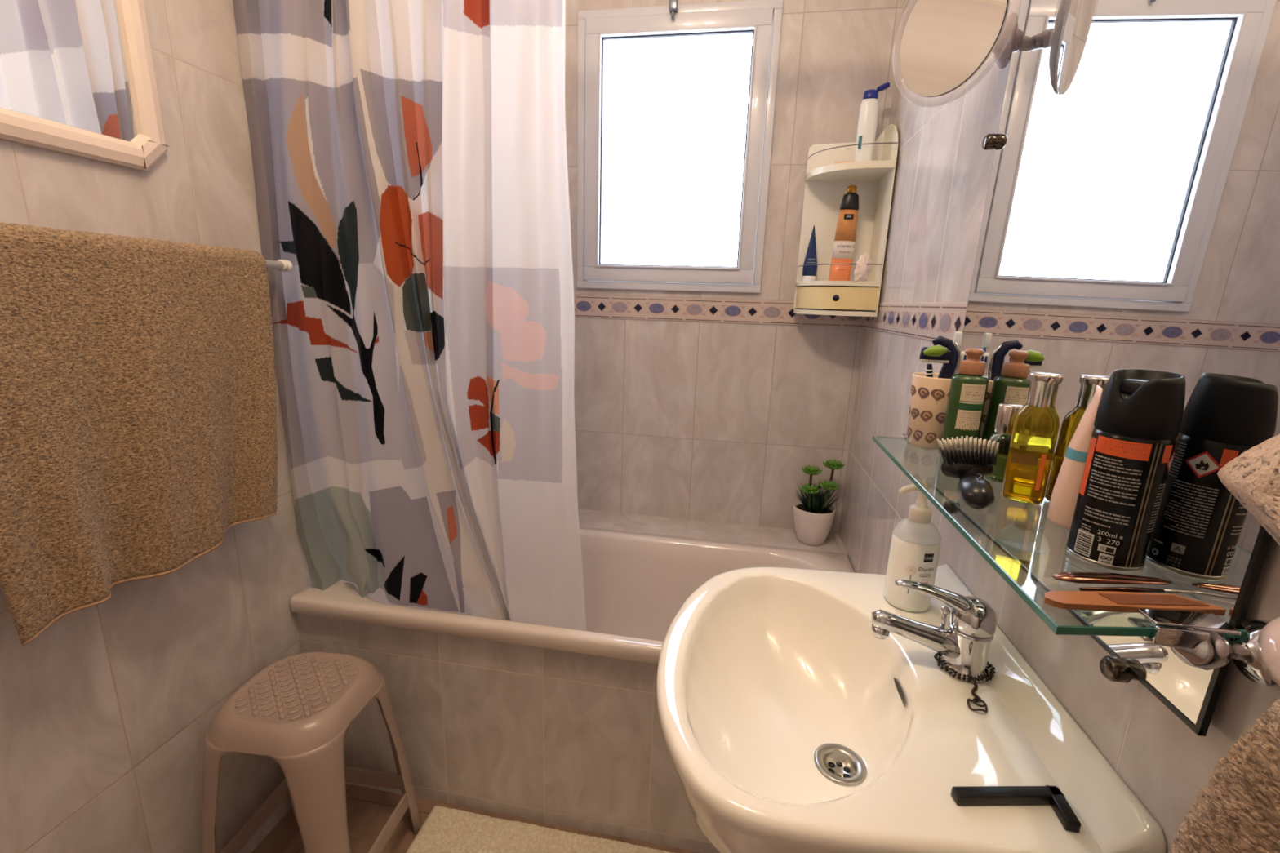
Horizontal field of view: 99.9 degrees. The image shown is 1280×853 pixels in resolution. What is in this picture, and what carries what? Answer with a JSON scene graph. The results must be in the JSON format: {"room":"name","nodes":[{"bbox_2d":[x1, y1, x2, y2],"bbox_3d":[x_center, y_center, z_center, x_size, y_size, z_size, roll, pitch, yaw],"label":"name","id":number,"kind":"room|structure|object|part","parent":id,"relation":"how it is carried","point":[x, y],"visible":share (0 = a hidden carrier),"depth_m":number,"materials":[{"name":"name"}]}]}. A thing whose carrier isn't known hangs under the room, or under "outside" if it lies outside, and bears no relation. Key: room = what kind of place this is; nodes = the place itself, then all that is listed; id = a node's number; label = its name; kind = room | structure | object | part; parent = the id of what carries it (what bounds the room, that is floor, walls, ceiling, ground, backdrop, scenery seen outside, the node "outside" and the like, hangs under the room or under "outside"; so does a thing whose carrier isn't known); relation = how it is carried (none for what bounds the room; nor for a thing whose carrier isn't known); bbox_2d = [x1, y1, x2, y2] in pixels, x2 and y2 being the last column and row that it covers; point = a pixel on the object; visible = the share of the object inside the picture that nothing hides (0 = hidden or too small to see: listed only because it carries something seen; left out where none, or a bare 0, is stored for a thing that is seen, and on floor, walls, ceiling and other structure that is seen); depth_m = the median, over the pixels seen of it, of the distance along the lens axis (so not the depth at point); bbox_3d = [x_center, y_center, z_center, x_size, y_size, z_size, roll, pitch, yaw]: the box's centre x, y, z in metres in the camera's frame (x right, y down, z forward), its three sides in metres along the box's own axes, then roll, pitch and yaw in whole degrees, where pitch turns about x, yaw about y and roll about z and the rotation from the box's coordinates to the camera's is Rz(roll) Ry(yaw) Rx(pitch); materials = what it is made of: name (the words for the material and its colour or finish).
{"room":"bathroom","nodes":[
{"label":"bathroom","id":0,"kind":"room"},
{"bbox_2d":[0,0,311,852],"bbox_3d":[-0.961,-0.127,0.496,0.100,2.420,2.676,4,13,9],"label":"wall","id":1,"kind":"structure","parent":0,"point":[107,714],"depth_m":0.95,"materials":[{"name":"tile"}]},
{"bbox_2d":[0,0,168,170],"bbox_3d":[-0.866,-0.660,0.476,0.019,0.647,0.785,4,13,9],"label":"framed mirror","id":2,"kind":"object","parent":1,"relation":"attached to","point":[77,77],"visible":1,"depth_m":0.80,"materials":[{"name":"painted wood"},{"name":"mirror glass"}]},
{"bbox_2d":[0,0,138,141],"bbox_3d":[-0.870,-0.660,0.477,0.001,0.575,0.713,4,13,9],"label":"mirror glass","id":3,"kind":"object","parent":2,"relation":"attached to","point":[62,61],"depth_m":0.78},
{"bbox_2d":[265,259,293,271],"bbox_3d":[-0.827,-0.243,0.718,0.074,0.044,0.844,4,13,9],"label":"towel rail","id":4,"kind":"object","parent":1,"relation":"attached to","point":[285,265],"visible":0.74,"depth_m":1.09,"materials":[{"name":"white plastic"}]},
{"bbox_2d":[0,222,278,646],"bbox_3d":[-0.786,-0.028,0.870,0.084,0.536,0.501,4,13,8],"label":"bath towel","id":5,"kind":"object","parent":4,"relation":"hanging from","point":[138,406],"visible":1,"depth_m":0.81,"materials":[{"name":"beige fabric"}]},
{"bbox_3d":[-0.804,-0.241,0.710,0.017,0.017,0.832,4,13,9],"label":"rail","id":6,"kind":"part","parent":4,"relation":"part of","materials":[{"name":"white plastic"}]},
{"bbox_3d":[-0.732,-0.332,1.108,0.024,0.024,0.023,4,13,9],"label":"knob","id":7,"kind":"part","parent":4,"relation":"part of","materials":[{"name":"white plastic"}]},
{"bbox_3d":[-0.097,-1.074,0.861,1.353,0.060,0.060,4,13,9],"label":"curtain rod","id":8,"kind":"object","parent":1,"relation":"attached to","visible":0},
{"bbox_2d":[232,0,586,631],"bbox_3d":[-0.439,-0.295,1.098,0.703,1.614,0.068,4,13,9],"label":"shower curtain","id":9,"kind":"object","parent":8,"relation":"hanging from","point":[410,157],"visible":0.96,"depth_m":1.10,"materials":[{"name":"fabric"}]},
{"bbox_2d":[251,783,697,852],"bbox_3d":[-0.267,1.128,0.761,1.553,0.100,3.076,4,13,9],"label":"floor","id":10,"kind":"structure","parent":0,"point":[368,810],"depth_m":1.27,"materials":[{"name":"tile"}]},
{"bbox_2d":[201,651,421,852],"bbox_3d":[-0.682,0.739,1.117,0.312,0.469,0.296,3,13,6],"label":"plastic stool","id":11,"kind":"object","parent":10,"relation":"on","point":[298,712],"visible":1,"depth_m":1.00,"materials":[{"name":"beige plastic"}]},
{"bbox_3d":[-0.806,0.776,1.030,0.098,0.428,0.141,-8,17,-37],"label":"leg","id":12,"kind":"part","parent":11,"relation":"part of","materials":[{"name":"beige plastic"}]},
{"bbox_3d":[-0.780,0.729,1.238,0.141,0.428,0.098,-8,17,-37],"label":"leg","id":13,"kind":"part","parent":11,"relation":"part of","materials":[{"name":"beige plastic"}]},
{"bbox_3d":[-0.676,0.532,1.069,0.256,0.042,0.248,3,13,6],"label":"seat","id":14,"kind":"part","parent":11,"relation":"part of","materials":[{"name":"beige plastic"}]},
{"bbox_3d":[-0.602,0.783,1.028,0.128,0.428,0.124,3,13,6],"label":"leg","id":15,"kind":"part","parent":11,"relation":"part of","materials":[{"name":"beige plastic"}]},
{"bbox_3d":[-0.560,0.742,1.213,0.098,0.428,0.141,-8,17,-37],"label":"leg","id":16,"kind":"part","parent":11,"relation":"part of","materials":[{"name":"beige plastic"}]},
{"bbox_2d":[406,805,672,852],"bbox_3d":[-0.211,0.994,1.085,0.660,0.021,0.375,4,13,9],"label":"bath mat","id":17,"kind":"object","parent":10,"relation":"on","point":[445,829],"visible":1,"depth_m":1.24,"materials":[{"name":"beige fabric"}]},
{"bbox_2d":[289,526,853,664],"bbox_3d":[-0.114,0.576,1.456,1.347,0.392,0.557,4,13,9],"label":"bathtub","id":18,"kind":"object","parent":10,"relation":"on","point":[636,584],"visible":0.3,"depth_m":1.59,"materials":[{"name":"beige ceramic"}]},
{"bbox_2d":[656,564,1166,852],"bbox_3d":[0.234,0.664,0.774,0.433,0.827,0.511,4,13,9],"label":"washbasin","id":19,"kind":"object","parent":10,"relation":"on","point":[787,726],"visible":0.95,"depth_m":0.62,"materials":[{"name":"white ceramic"}]},
{"bbox_2d":[884,483,940,612],"bbox_3d":[0.403,0.173,0.787,0.064,0.187,0.065,9,15,30],"label":"soap dispenser","id":20,"kind":"object","parent":19,"relation":"on","point":[914,553],"visible":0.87,"depth_m":0.77,"materials":[{"name":"white plastic"}]},
{"bbox_2d":[871,579,996,712],"bbox_3d":[0.367,0.243,0.655,0.106,0.109,0.137,-10,18,-42],"label":"tap","id":21,"kind":"object","parent":19,"relation":"on","point":[962,649],"visible":1,"depth_m":0.64,"materials":[{"name":"silver metal"}]},
{"bbox_3d":[0.340,0.256,0.664,0.105,0.052,0.035,4,13,9],"label":"spout","id":22,"kind":"part","parent":21,"relation":"part of","materials":[{"name":"silver metal"}]},
{"bbox_3d":[0.371,0.235,0.657,0.011,0.032,0.011,4,13,9],"label":"pop knob","id":23,"kind":"part","parent":21,"relation":"part of","materials":[{"name":"silver metal"}]},
{"bbox_3d":[0.395,0.298,0.639,0.065,0.011,0.113,4,13,9],"label":"plug chain","id":24,"kind":"part","parent":21,"relation":"part of","materials":[{"name":"brown"}]},
{"bbox_2d":[951,785,1080,832],"bbox_3d":[0.330,0.333,0.480,0.097,0.010,0.038,4,13,9],"label":"bar","id":25,"kind":"object","parent":19,"relation":"on","point":[1052,796],"visible":1,"depth_m":0.48,"materials":[{"name":"black plastic"}]},
{"bbox_2d":[296,613,719,852],"bbox_3d":[-0.159,0.714,1.242,1.353,0.492,0.030,4,13,9],"label":"wall","id":26,"kind":"structure","parent":0,"point":[562,738],"depth_m":1.25,"materials":[{"name":"tile"}]},
{"bbox_2d":[577,508,847,555],"bbox_3d":[-0.056,0.567,1.810,1.353,0.526,0.144,4,13,9],"label":"ledge","id":27,"kind":"object","parent":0,"point":[722,531],"visible":0.21,"depth_m":1.71,"materials":[{"name":"tile"}]},
{"bbox_2d":[793,458,845,545],"bbox_3d":[0.534,0.224,1.624,0.142,0.262,0.145,-3,14,-19],"label":"potted succulent","id":28,"kind":"object","parent":27,"relation":"on","point":[813,516],"visible":1,"depth_m":1.59,"materials":[{"name":"green plant"}]},
{"bbox_3d":[0.507,0.226,1.602,0.008,0.068,0.025,14,18,43],"label":"flower stem","id":29,"kind":"part","parent":28,"relation":"part of","materials":[{"name":"green"}]},
{"bbox_3d":[0.513,0.196,1.617,0.017,0.117,0.008,0,13,-6],"label":"flower stem","id":30,"kind":"part","parent":28,"relation":"part of","materials":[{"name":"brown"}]},
{"bbox_3d":[0.541,0.222,1.601,0.010,0.077,0.015,4,13,9],"label":"grass blade","id":31,"kind":"part","parent":28,"relation":"part of","materials":[{"name":"green plant"}]},
{"bbox_3d":[0.541,0.227,1.590,0.018,0.073,0.038,4,13,9],"label":"grass blade","id":32,"kind":"part","parent":28,"relation":"part of","materials":[{"name":"green plant"}]},
{"bbox_3d":[0.545,0.221,1.590,0.008,0.085,0.028,-5,15,-26],"label":"flower stem","id":33,"kind":"part","parent":28,"relation":"part of","materials":[{"name":"green"}]},
{"bbox_3d":[0.560,0.234,1.600,0.019,0.056,0.012,4,13,9],"label":"grass blade","id":34,"kind":"part","parent":28,"relation":"part of","materials":[{"name":"green plant"}]},
{"bbox_3d":[0.560,0.189,1.605,0.026,0.140,0.008,6,14,19],"label":"flower stem","id":35,"kind":"part","parent":28,"relation":"part of","materials":[{"name":"brown"}]},
{"bbox_2d":[564,0,904,533],"bbox_3d":[0.003,-0.392,1.760,1.553,2.420,0.200,4,13,9],"label":"wall","id":36,"kind":"structure","parent":0,"point":[709,421],"depth_m":1.66,"materials":[{"name":"tile"}]},
{"bbox_2d":[577,0,782,293],"bbox_3d":[0.093,-0.790,1.556,0.558,0.770,0.085,4,13,9],"label":"window","id":37,"kind":"structure","parent":36,"relation":"in","point":[673,98],"depth_m":1.54,"materials":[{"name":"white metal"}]},
{"bbox_3d":[0.092,-0.781,1.555,0.412,0.606,0.006,4,13,9],"label":"pane","id":38,"kind":"part","parent":37,"relation":"part of","materials":[{"name":"white glass"}]},
{"bbox_2d":[573,294,864,327],"bbox_3d":[-0.015,-0.367,1.662,1.353,0.069,0.003,4,13,9],"label":"trim","id":39,"kind":"structure","parent":36,"relation":"attached to","point":[671,308],"depth_m":1.63,"materials":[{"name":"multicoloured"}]},
{"bbox_2d":[793,124,897,316],"bbox_3d":[0.541,-0.548,1.437,0.198,0.490,0.159,4,13,9],"label":"corner shelf","id":40,"kind":"object","parent":36,"relation":"attached to","point":[826,184],"visible":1,"depth_m":1.47,"materials":[{"name":"white"}]},
{"bbox_2d":[802,225,817,280],"bbox_3d":[0.478,-0.481,1.500,0.039,0.149,0.034,4,13,9],"label":"tube","id":41,"kind":"object","parent":40,"relation":"on","point":[809,272],"visible":0.84,"depth_m":1.50,"materials":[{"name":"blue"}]},
{"bbox_3d":[0.533,-0.316,1.492,0.193,0.012,0.158,4,13,9],"label":"shelf","id":42,"kind":"part","parent":40,"relation":"part of","materials":[{"name":"beige plastic"}]},
{"bbox_3d":[0.519,-0.341,1.424,0.017,0.017,0.004,9,15,29],"label":"drawer knob","id":43,"kind":"part","parent":40,"relation":"part of","materials":[{"name":"black plastic"}]},
{"bbox_3d":[0.536,-0.354,1.485,0.189,0.058,0.154,4,13,9],"label":"drawer","id":44,"kind":"part","parent":40,"relation":"part of","materials":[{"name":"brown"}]},
{"bbox_3d":[0.535,-0.391,1.474,0.193,0.012,0.158,4,13,9],"label":"shelf","id":45,"kind":"part","parent":40,"relation":"part of","materials":[{"name":"beige plastic"}]},
{"bbox_3d":[0.514,-0.432,1.439,0.059,0.002,0.243,-10,18,-42],"label":"wire rail","id":46,"kind":"part","parent":40,"relation":"part of","materials":[{"name":"grey metal"}]},
{"bbox_2d":[832,160,853,164],"bbox_3d":[0.537,-0.689,1.423,0.055,0.018,0.034,4,13,9],"label":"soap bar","id":47,"kind":"object","parent":40,"relation":"on","point":[834,162],"visible":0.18,"depth_m":1.41,"materials":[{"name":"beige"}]},
{"bbox_2d":[828,185,858,280],"bbox_3d":[0.554,-0.519,1.454,0.059,0.247,0.032,4,13,9],"label":"bottle","id":48,"kind":"object","parent":40,"relation":"on","point":[843,248],"visible":0.98,"depth_m":1.45,"materials":[{"name":"orange plastic"}]},
{"bbox_2d":[828,257,853,280],"bbox_3d":[0.551,-0.429,1.476,0.058,0.062,0.031,4,13,9],"label":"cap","id":49,"kind":"object","parent":48,"relation":"on","point":[837,272],"depth_m":1.46,"materials":[{"name":"orange plastic"}]},
{"bbox_3d":[0.544,-0.668,1.410,0.193,0.016,0.158,4,13,9],"label":"shelf","id":50,"kind":"part","parent":40,"relation":"part of","materials":[{"name":"beige plastic"}]},
{"bbox_3d":[0.523,-0.709,1.374,0.059,0.002,0.243,-10,18,-42],"label":"wire rail","id":51,"kind":"part","parent":40,"relation":"part of","materials":[{"name":"grey metal"}]},
{"bbox_2d":[853,252,871,282],"bbox_3d":[0.578,-0.406,1.385,0.044,0.086,0.020,-1,13,-10],"label":"sponge","id":52,"kind":"object","parent":40,"relation":"on","point":[861,272],"visible":1,"depth_m":1.38,"materials":[{"name":"white"}]},
{"bbox_3d":[0.574,-0.387,1.382,0.018,0.024,0.004,4,13,9],"label":"cord","id":53,"kind":"part","parent":52,"relation":"part of","materials":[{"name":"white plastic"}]},
{"bbox_2d":[854,82,889,161],"bbox_3d":[0.595,-0.771,1.383,0.067,0.200,0.031,4,13,9],"label":"shampoo bottle","id":54,"kind":"object","parent":40,"relation":"on","point":[868,110],"visible":0.86,"depth_m":1.37,"materials":[{"name":"white plastic"}]},
{"bbox_3d":[0.615,-0.859,1.360,0.031,0.019,0.024,4,13,9],"label":"flip lid","id":55,"kind":"part","parent":54,"relation":"part of","materials":[{"name":"blue plastic"}]},
{"bbox_3d":[0.637,-0.542,1.422,0.004,0.490,0.158,4,13,9],"label":"panel","id":56,"kind":"part","parent":40,"relation":"part of","materials":[{"name":"beige"}]},
{"bbox_2d":[793,499,835,545],"bbox_3d":[0.526,0.296,1.641,0.122,0.113,0.122,4,13,9],"label":"pot","id":57,"kind":"object","parent":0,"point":[812,525],"depth_m":1.60,"materials":[{"name":"white ceramic"}]},
{"bbox_2d":[838,0,1279,852],"bbox_3d":[0.470,-0.027,0.261,0.100,2.420,2.676,4,13,9],"label":"wall","id":58,"kind":"structure","parent":0,"point":[943,168],"depth_m":0.90,"materials":[{"name":"tile"}]},
{"bbox_2d":[862,302,968,342],"bbox_3d":[0.587,-0.241,1.204,0.003,0.069,0.731,4,13,9],"label":"trim","id":59,"kind":"structure","parent":58,"relation":"attached to","point":[926,321],"depth_m":1.08,"materials":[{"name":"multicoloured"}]},
{"bbox_2d":[899,0,1017,97],"bbox_3d":[0.449,-0.571,0.775,0.164,0.191,0.119,9,15,28],"label":"magnifying mirror","id":60,"kind":"object","parent":58,"relation":"attached to","point":[944,43],"visible":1,"depth_m":0.78,"materials":[{"name":"silver metal"}]},
{"bbox_2d":[955,0,1279,736],"bbox_3d":[0.474,-0.322,0.544,0.029,1.034,0.548,4,13,9],"label":"wall mirror","id":61,"kind":"object","parent":58,"relation":"attached to","point":[1131,220],"visible":0.59,"depth_m":0.47,"materials":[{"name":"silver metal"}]},
{"bbox_2d":[1136,608,1279,690],"bbox_3d":[0.384,0.149,0.368,0.080,0.044,0.050,4,13,9],"label":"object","id":62,"kind":"object","parent":58,"relation":"attached to","point":[1196,637],"visible":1,"depth_m":0.36,"materials":[{"name":"silver metal"}]},
{"bbox_2d":[872,435,1245,638],"bbox_3d":[0.394,0.082,0.617,0.134,0.007,0.551,4,13,9],"label":"glass shelf","id":63,"kind":"object","parent":62,"relation":"on","point":[1017,540],"visible":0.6,"depth_m":0.48,"materials":[{"name":"clear glass"}]},
{"bbox_2d":[906,372,951,449],"bbox_3d":[0.455,-0.025,0.829,0.077,0.108,0.077,4,13,9],"label":"toothbrush cup","id":64,"kind":"object","parent":63,"relation":"on","point":[929,396],"visible":0.68,"depth_m":0.81,"materials":[{"name":"beige ceramic"}]},
{"bbox_2d":[919,345,951,377],"bbox_3d":[0.433,-0.047,0.803,0.043,0.148,0.028,-1,13,-12],"label":"razor","id":65,"kind":"object","parent":64,"relation":"in","point":[940,354],"visible":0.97,"depth_m":0.79,"materials":[{"name":"blue"}]},
{"bbox_3d":[0.438,-0.035,0.815,0.031,0.119,0.011,-5,15,-27],"label":"handle","id":66,"kind":"part","parent":65,"relation":"part of","materials":[{"name":"blue"}]},
{"bbox_2d":[932,335,960,378],"bbox_3d":[0.456,-0.057,0.819,0.041,0.160,0.016,6,14,16],"label":"razor","id":67,"kind":"object","parent":64,"relation":"in","point":[948,370],"visible":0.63,"depth_m":0.80,"materials":[{"name":"blue"}]},
{"bbox_2d":[953,331,962,346],"bbox_3d":[0.474,-0.063,0.834,0.022,0.166,0.010,8,15,26],"label":"toothbrush","id":68,"kind":"object","parent":64,"relation":"in","point":[957,335],"visible":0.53,"depth_m":0.81,"materials":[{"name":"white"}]},
{"bbox_2d":[955,351,967,373],"bbox_3d":[0.485,-0.044,0.815,0.035,0.138,0.018,4,13,9],"label":"toothbrush","id":69,"kind":"object","parent":64,"relation":"in","point":[963,356],"visible":0.14,"depth_m":0.80,"materials":[{"name":"white plastic"}]},
{"bbox_2d":[938,348,988,455],"bbox_3d":[0.458,-0.032,0.756,0.048,0.155,0.048,4,13,9],"label":"shampoo bottle","id":70,"kind":"object","parent":63,"relation":"on","point":[968,388],"visible":0.88,"depth_m":0.74,"materials":[{"name":"green plastic"}]},
{"bbox_2d":[937,435,999,509],"bbox_3d":[0.370,0.049,0.593,0.067,0.063,0.100,4,13,9],"label":"brush","id":71,"kind":"object","parent":63,"relation":"on","point":[970,465],"visible":1,"depth_m":0.61,"materials":[{"name":"black plastic"}]},
{"bbox_3d":[0.373,0.061,0.595,0.054,0.038,0.100,4,13,9],"label":"brush handle","id":72,"kind":"part","parent":71,"relation":"part of","materials":[{"name":"black plastic"}]},
{"bbox_2d":[983,402,1023,483],"bbox_3d":[0.451,0.020,0.665,0.034,0.096,0.034,4,13,9],"label":"perfume bottle","id":73,"kind":"object","parent":63,"relation":"on","point":[1006,413],"visible":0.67,"depth_m":0.65,"materials":[{"name":"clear glass"}]},
{"bbox_3d":[0.450,0.036,0.669,0.034,0.062,0.034,4,13,9],"label":"glass","id":74,"kind":"part","parent":73,"relation":"part of","materials":[{"name":"green glass"}]},
{"bbox_2d":[1000,372,1063,504],"bbox_3d":[0.433,0.012,0.592,0.040,0.142,0.036,12,16,36],"label":"bottle","id":75,"kind":"object","parent":63,"relation":"on","point":[1036,426],"visible":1,"depth_m":0.58,"materials":[{"name":"yellow glass"}]},
{"bbox_2d":[1046,385,1102,528],"bbox_3d":[0.433,0.030,0.525,0.037,0.138,0.039,4,13,9],"label":"tube","id":76,"kind":"object","parent":63,"relation":"on","point":[1061,508],"visible":0.62,"depth_m":0.52,"materials":[{"name":"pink plastic"}]},
{"bbox_2d":[1051,571,1173,585],"bbox_3d":[0.370,0.119,0.420,0.092,0.006,0.015,1,13,-2],"label":"tweezers","id":77,"kind":"object","parent":63,"relation":"on","point":[1104,578],"visible":1,"depth_m":0.42,"materials":[{"name":"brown metal"}]},
{"bbox_3d":[0.370,0.118,0.423,0.091,0.006,0.010,1,13,-2],"label":"tweezer arm","id":78,"kind":"part","parent":77,"relation":"part of","materials":[{"name":"silver metal"}]},
{"bbox_2d":[1065,368,1186,572],"bbox_3d":[0.403,0.035,0.446,0.052,0.162,0.052,4,13,9],"label":"spray can","id":79,"kind":"object","parent":63,"relation":"on","point":[1138,420],"visible":1,"depth_m":0.43,"materials":[{"name":"black metal"},{"name":"painted metal"}]},
{"bbox_2d":[1043,591,1226,615],"bbox_3d":[0.355,0.127,0.391,0.122,0.005,0.021,2,13,2],"label":"file","id":80,"kind":"object","parent":63,"relation":"on","point":[1100,601],"visible":1,"depth_m":0.39,"materials":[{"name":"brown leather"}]},
{"bbox_2d":[1079,586,1196,593],"bbox_3d":[0.380,0.124,0.407,0.094,0.004,0.004,2,13,0],"label":"file","id":81,"kind":"object","parent":63,"relation":"on","point":[1132,589],"visible":1,"depth_m":0.41,"materials":[{"name":"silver metal"}]},
{"bbox_2d":[1257,615,1279,686],"bbox_3d":[0.404,0.141,0.326,0.028,0.056,0.056,4,13,9],"label":"rosette","id":82,"kind":"object","parent":58,"relation":"attached to","point":[1268,638],"visible":1,"depth_m":0.34,"materials":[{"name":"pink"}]},
{"bbox_3d":[0.360,-0.051,0.101,0.070,0.050,0.040,4,13,9],"label":"towel hook","id":83,"kind":"object","parent":58,"relation":"attached to","visible":0},
{"bbox_2d":[1168,433,1279,852],"bbox_3d":[0.353,0.319,0.258,0.054,0.741,0.361,4,13,9],"label":"hand towel","id":84,"kind":"object","parent":83,"relation":"hanging from","point":[1237,811],"visible":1,"depth_m":0.33,"materials":[{"name":"beige fabric"}]}
]}

